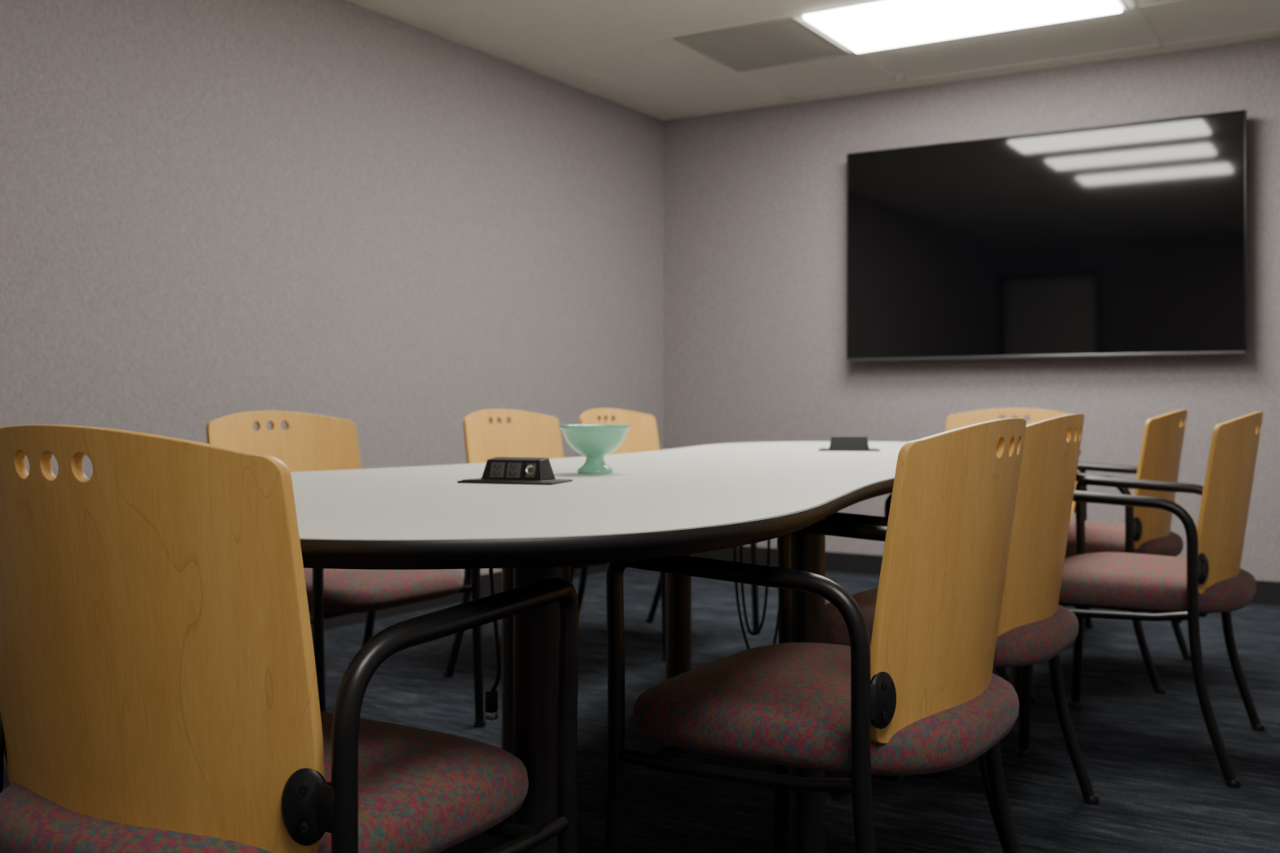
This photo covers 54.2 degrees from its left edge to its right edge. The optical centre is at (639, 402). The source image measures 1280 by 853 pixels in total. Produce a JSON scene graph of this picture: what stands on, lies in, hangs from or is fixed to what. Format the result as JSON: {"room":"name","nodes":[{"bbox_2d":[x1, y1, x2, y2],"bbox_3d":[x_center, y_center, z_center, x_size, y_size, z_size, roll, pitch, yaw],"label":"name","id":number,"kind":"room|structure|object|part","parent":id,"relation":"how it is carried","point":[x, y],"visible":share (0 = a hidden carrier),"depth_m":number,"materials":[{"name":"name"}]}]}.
{"room":"conference room","nodes":[
{"label":"conference room","id":0,"kind":"room"},
{"bbox_2d":[0,0,663,577],"bbox_3d":[-1.726,-0.350,4.024,0.100,2.440,7.170,0,0,31],"label":"wall","id":1,"kind":"structure","parent":0,"point":[402,232],"depth_m":4.72,"materials":[{"name":"paint"}]},
{"bbox_2d":[309,564,608,633],"bbox_3d":[-1.680,0.820,3.996,0.008,0.100,6.970,0,0,31],"label":"baseboard","id":2,"kind":"structure","parent":1,"relation":"attached to","point":[356,618],"depth_m":5.26,"materials":[{"name":"plastic"}]},
{"bbox_2d":[361,0,1279,116],"bbox_3d":[0.245,-1.569,2.820,4.520,0.003,6.970,0,0,31],"label":"trim","id":3,"kind":"structure","parent":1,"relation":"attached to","point":[1133,4],"depth_m":5.66,"materials":[{"name":"metal"}]},
{"bbox_2d":[3,567,1279,852],"bbox_3d":[0.245,0.920,2.820,4.720,0.100,7.170,0,0,31],"label":"floor","id":4,"kind":"structure","parent":0,"point":[1151,762],"depth_m":3.18,"materials":[{"name":"carpet"}]},
{"bbox_2d":[0,424,578,852],"bbox_3d":[-0.448,0.446,1.466,0.613,0.848,0.539,0,0,31],"label":"chair","id":5,"kind":"object","parent":4,"relation":"on","point":[159,690],"visible":1,"depth_m":1.23,"materials":[{"name":"brown wood"}]},
{"bbox_3d":[-0.676,0.539,1.606,0.078,0.662,0.501,0,0,31],"label":"frame","id":6,"kind":"part","parent":5,"relation":"part of","materials":[{"name":"black"}]},
{"bbox_3d":[-0.555,0.243,1.290,0.522,0.442,0.127,0,0,31],"label":"backrest","id":7,"kind":"part","parent":5,"relation":"part of","materials":[{"name":"brown wood"}]},
{"bbox_3d":[-0.443,0.450,1.474,0.512,0.100,0.520,0,0,31],"label":"seat","id":8,"kind":"part","parent":5,"relation":"part of","materials":[{"name":"fabric"}]},
{"bbox_3d":[-0.219,0.539,1.327,0.078,0.662,0.501,0,0,31],"label":"frame","id":9,"kind":"part","parent":5,"relation":"part of","materials":[{"name":"black metal"}]},
{"bbox_2d":[205,410,485,728],"bbox_3d":[-0.781,0.446,3.242,0.539,0.848,0.613,0,0,31],"label":"chair","id":10,"kind":"object","parent":4,"relation":"on","point":[308,442],"visible":0.31,"depth_m":3.25,"materials":[{"name":"brown wood"}]},
{"bbox_3d":[-0.957,0.243,3.349,0.127,0.442,0.522,0,0,31],"label":"backrest","id":11,"kind":"part","parent":10,"relation":"part of","materials":[{"name":"brown wood"}]},
{"bbox_3d":[-0.919,0.539,3.013,0.501,0.662,0.078,0,0,31],"label":"frame","id":12,"kind":"part","parent":10,"relation":"part of","materials":[{"name":"black metal"}]},
{"bbox_3d":[-0.773,0.450,3.237,0.520,0.100,0.512,0,0,31],"label":"seat","id":13,"kind":"part","parent":10,"relation":"part of","materials":[{"name":"fabric"}]},
{"bbox_3d":[-0.641,0.539,3.469,0.501,0.662,0.078,0,0,31],"label":"frame","id":14,"kind":"part","parent":10,"relation":"part of","materials":[{"name":"black metal"}]},
{"bbox_2d":[443,408,665,677],"bbox_3d":[-0.260,0.446,4.095,0.539,0.848,0.613,0,0,31],"label":"chair","id":15,"kind":"object","parent":4,"relation":"on","point":[526,434],"visible":0.23,"depth_m":4.22,"materials":[{"name":"brown wood"}]},
{"bbox_3d":[-0.398,0.539,3.866,0.501,0.662,0.078,0,0,31],"label":"frame","id":16,"kind":"part","parent":15,"relation":"part of","materials":[{"name":"black metal"}]},
{"bbox_3d":[-0.436,0.243,4.202,0.127,0.442,0.522,0,0,31],"label":"backrest","id":17,"kind":"part","parent":15,"relation":"part of","materials":[{"name":"brown wood"}]},
{"bbox_3d":[-0.252,0.450,4.090,0.520,0.100,0.512,0,0,31],"label":"seat","id":18,"kind":"part","parent":15,"relation":"part of","materials":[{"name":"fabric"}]},
{"bbox_3d":[-0.120,0.539,4.323,0.501,0.662,0.078,0,0,31],"label":"frame","id":19,"kind":"part","parent":15,"relation":"part of","materials":[{"name":"black metal"}]},
{"bbox_2d":[577,408,760,634],"bbox_3d":[0.087,0.446,4.586,0.539,0.848,0.613,0,0,31],"label":"chair","id":20,"kind":"object","parent":4,"relation":"on","point":[642,436],"visible":0.29,"depth_m":4.80,"materials":[{"name":"brown wood"}]},
{"bbox_3d":[-0.052,0.539,4.358,0.501,0.662,0.078,0,0,31],"label":"frame","id":21,"kind":"part","parent":20,"relation":"part of","materials":[{"name":"black metal"}]},
{"bbox_3d":[-0.089,0.243,4.694,0.127,0.442,0.522,0,0,31],"label":"backrest","id":22,"kind":"part","parent":20,"relation":"part of","materials":[{"name":"brown wood"}]},
{"bbox_3d":[0.227,0.539,4.814,0.501,0.662,0.078,0,0,31],"label":"frame","id":23,"kind":"part","parent":20,"relation":"part of","materials":[{"name":"black metal"}]},
{"bbox_2d":[290,441,1080,852],"bbox_3d":[0.220,0.505,2.894,1.323,0.730,3.435,0,0,31],"label":"conference table","id":24,"kind":"object","parent":4,"relation":"on","point":[686,501],"visible":0.57,"depth_m":1.70,"materials":[{"name":"laminate"}]},
{"bbox_3d":[-0.263,0.523,2.697,0.100,0.693,0.100,0,0,31],"label":"leg","id":25,"kind":"part","parent":24,"relation":"part of","materials":[{"name":"black metal"}]},
{"bbox_2d":[457,457,573,484],"bbox_3d":[-0.218,0.119,2.195,0.176,0.043,0.104,0,0,17],"label":"power outlet","id":26,"kind":"object","parent":24,"relation":"on","point":[497,470],"visible":1,"depth_m":2.18,"materials":[{"name":"black plastic"}]},
{"bbox_3d":[-0.218,0.137,2.195,0.176,0.005,0.104,0,0,17],"label":"plate","id":27,"kind":"part","parent":26,"relation":"part of","materials":[{"name":"black plastic"}]},
{"bbox_3d":[-0.130,0.523,1.620,0.100,0.693,0.100,0,0,31],"label":"leg","id":28,"kind":"part","parent":24,"relation":"part of","materials":[{"name":"black metal"}]},
{"bbox_2d":[558,424,631,474],"bbox_3d":[-0.089,0.092,2.480,0.144,0.096,0.144,0,0,31],"label":"pedestal bowl","id":29,"kind":"object","parent":24,"relation":"on","point":[593,442],"visible":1,"depth_m":2.44,"materials":[{"name":"green ceramic"}]},
{"bbox_3d":[0.101,0.523,3.295,0.100,0.693,0.100,0,0,31],"label":"leg","id":30,"kind":"part","parent":24,"relation":"part of","materials":[{"name":"black metal"}]},
{"bbox_3d":[0.313,0.523,2.345,0.100,0.693,0.100,0,0,31],"label":"leg","id":31,"kind":"part","parent":24,"relation":"part of","materials":[{"name":"black metal"}]},
{"bbox_2d":[817,435,879,451],"bbox_3d":[0.609,0.119,3.647,0.176,0.043,0.104,0,0,9],"label":"power outlet","id":32,"kind":"object","parent":24,"relation":"on","point":[837,443],"visible":1,"depth_m":3.61,"materials":[{"name":"black plastic"}]},
{"bbox_3d":[0.609,0.137,3.647,0.176,0.005,0.104,0,0,9],"label":"plate","id":33,"kind":"part","parent":32,"relation":"part of","materials":[{"name":"black plastic"}]},
{"bbox_3d":[0.678,0.523,2.943,0.100,0.693,0.100,0,0,31],"label":"leg","id":34,"kind":"part","parent":24,"relation":"part of","materials":[{"name":"black metal"}]},
{"bbox_3d":[1.115,0.523,3.660,0.100,0.693,0.100,0,0,31],"label":"leg","id":35,"kind":"part","parent":24,"relation":"part of","materials":[{"name":"black metal"}]},
{"bbox_2d":[604,417,1026,852],"bbox_3d":[0.305,0.446,1.923,0.539,0.848,0.613,0,0,31],"label":"chair","id":36,"kind":"object","parent":4,"relation":"on","point":[926,695],"visible":0.98,"depth_m":1.71,"materials":[{"name":"brown wood"}]},
{"bbox_3d":[0.165,0.539,1.695,0.501,0.662,0.078,0,0,31],"label":"frame","id":37,"kind":"part","parent":36,"relation":"part of","materials":[{"name":"black metal"}]},
{"bbox_3d":[0.297,0.450,1.928,0.520,0.100,0.512,0,0,31],"label":"seat","id":38,"kind":"part","parent":36,"relation":"part of","materials":[{"name":"fabric"}]},
{"bbox_3d":[0.443,0.539,2.151,0.501,0.662,0.078,0,0,31],"label":"frame","id":39,"kind":"part","parent":36,"relation":"part of","materials":[{"name":"black metal"}]},
{"bbox_3d":[0.481,0.243,1.815,0.127,0.442,0.522,0,0,31],"label":"backrest","id":40,"kind":"part","parent":36,"relation":"part of","materials":[{"name":"brown wood"}]},
{"bbox_2d":[786,413,1098,852],"bbox_3d":[0.633,0.446,2.601,0.539,0.848,0.613,0,0,31],"label":"chair","id":41,"kind":"object","parent":4,"relation":"on","point":[1033,628],"visible":0.4,"depth_m":2.39,"materials":[{"name":"brown wood"}]},
{"bbox_3d":[0.493,0.539,2.373,0.501,0.662,0.078,0,0,31],"label":"frame","id":42,"kind":"part","parent":41,"relation":"part of","materials":[{"name":"black metal"}]},
{"bbox_3d":[0.625,0.450,2.606,0.520,0.100,0.512,0,0,31],"label":"seat","id":43,"kind":"part","parent":41,"relation":"part of","materials":[{"name":"fabric"}]},
{"bbox_3d":[0.772,0.539,2.830,0.501,0.662,0.078,0,0,31],"label":"frame","id":44,"kind":"part","parent":41,"relation":"part of","materials":[{"name":"black metal"}]},
{"bbox_3d":[0.809,0.243,2.494,0.127,0.442,0.522,0,0,31],"label":"backrest","id":45,"kind":"part","parent":41,"relation":"part of","materials":[{"name":"brown wood"}]},
{"bbox_2d":[946,408,1092,627],"bbox_3d":[1.369,0.446,4.795,0.613,0.848,0.539,0,0,31],"label":"chair","id":46,"kind":"object","parent":4,"relation":"on","point":[961,420],"visible":0.09,"depth_m":5.03,"materials":[{"name":"brown wood"}]},
{"bbox_3d":[1.476,0.243,4.971,0.522,0.442,0.127,0,0,31],"label":"backrest","id":47,"kind":"part","parent":46,"relation":"part of","materials":[{"name":"brown wood"}]},
{"bbox_3d":[1.596,0.539,4.655,0.078,0.662,0.501,0,0,31],"label":"frame","id":48,"kind":"part","parent":46,"relation":"part of","materials":[{"name":"black metal"}]},
{"bbox_2d":[996,409,1191,693],"bbox_3d":[1.507,0.446,4.118,0.539,0.848,0.613,0,0,31],"label":"chair","id":49,"kind":"object","parent":4,"relation":"on","point":[1144,531],"visible":0.61,"depth_m":3.87,"materials":[{"name":"brown wood"}]},
{"bbox_3d":[1.367,0.539,3.890,0.501,0.662,0.078,0,0,31],"label":"frame","id":50,"kind":"part","parent":49,"relation":"part of","materials":[{"name":"black metal"}]},
{"bbox_3d":[1.499,0.450,4.123,0.520,0.100,0.512,0,0,31],"label":"seat","id":51,"kind":"part","parent":49,"relation":"part of","materials":[{"name":"fabric"}]},
{"bbox_3d":[1.645,0.539,4.347,0.501,0.662,0.078,0,0,31],"label":"frame","id":52,"kind":"part","parent":49,"relation":"part of","materials":[{"name":"black metal"}]},
{"bbox_3d":[1.683,0.243,4.011,0.127,0.442,0.522,0,0,31],"label":"backrest","id":53,"kind":"part","parent":49,"relation":"part of","materials":[{"name":"brown wood"}]},
{"bbox_2d":[1016,411,1264,788],"bbox_3d":[1.295,0.446,3.205,0.539,0.848,0.613,0,0,31],"label":"chair","id":54,"kind":"object","parent":4,"relation":"on","point":[1211,579],"visible":0.91,"depth_m":2.98,"materials":[{"name":"brown wood"}]},
{"bbox_3d":[1.287,0.450,3.210,0.520,0.100,0.512,0,0,31],"label":"seat","id":55,"kind":"part","parent":54,"relation":"part of","materials":[{"name":"fabric"}]},
{"bbox_3d":[1.433,0.539,3.433,0.501,0.662,0.078,0,0,31],"label":"frame","id":56,"kind":"part","parent":54,"relation":"part of","materials":[{"name":"black metal"}]},
{"bbox_3d":[1.471,0.243,3.097,0.127,0.442,0.522,0,0,31],"label":"backrest","id":57,"kind":"part","parent":54,"relation":"part of","materials":[{"name":"brown wood"}]},
{"bbox_2d":[347,0,1279,120],"bbox_3d":[0.245,-1.620,2.820,4.720,0.100,7.170,0,0,31],"label":"ceiling","id":58,"kind":"structure","parent":0,"point":[512,31],"depth_m":5.44,"materials":[{"name":"tile"}]},
{"bbox_2d":[672,16,851,71],"bbox_3d":[0.546,-1.567,5.501,0.570,0.007,0.620,0,0,31],"label":"ceiling air vent","id":59,"kind":"object","parent":58,"relation":"in","point":[789,40],"depth_m":5.47,"materials":[{"name":"white metal"}]},
{"bbox_2d":[891,75,905,83],"bbox_3d":[1.246,-1.555,6.034,0.068,0.030,0.068,0,0,31],"label":"sprinkler","id":60,"kind":"object","parent":58,"relation":"attached to","point":[898,77],"visible":1,"depth_m":6.03,"materials":[{"name":"white metal"}]},
{"bbox_2d":[798,0,1127,18],"bbox_3d":[1.288,-1.568,5.019,1.150,0.004,0.610,0,0,31],"label":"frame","id":61,"kind":"object","parent":58,"relation":"attached to","point":[1120,2],"visible":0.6,"depth_m":4.96,"materials":[{"name":"white metal"}]},
{"bbox_2d":[803,0,1122,53],"bbox_3d":[1.288,-1.560,5.019,1.122,0.019,0.582,0,0,31],"label":"lens","id":62,"kind":"object","parent":61,"relation":"attached to","point":[889,24],"visible":1,"depth_m":5.05,"materials":[{"name":"white plastic"}]},
{"bbox_2d":[663,36,1279,582],"bbox_3d":[2.087,-0.350,5.838,4.520,2.440,0.100,0,0,31],"label":"wall","id":63,"kind":"structure","parent":0,"point":[755,199],"depth_m":6.30,"materials":[{"name":"paint"}]},
{"bbox_2d":[691,546,1279,605],"bbox_3d":[2.059,0.820,5.791,4.504,0.100,0.008,0,0,31],"label":"baseboard","id":64,"kind":"structure","parent":63,"relation":"attached to","point":[1268,593],"depth_m":6.40,"materials":[{"name":"plastic"}]},
{"bbox_2d":[846,109,1247,361],"bbox_3d":[1.842,-0.730,5.868,1.818,1.046,0.103,0,0,31],"label":"wall-mounted television","id":65,"kind":"object","parent":63,"relation":"attached to","point":[1127,239],"visible":1,"depth_m":5.77,"materials":[{"name":"black"}]}
]}

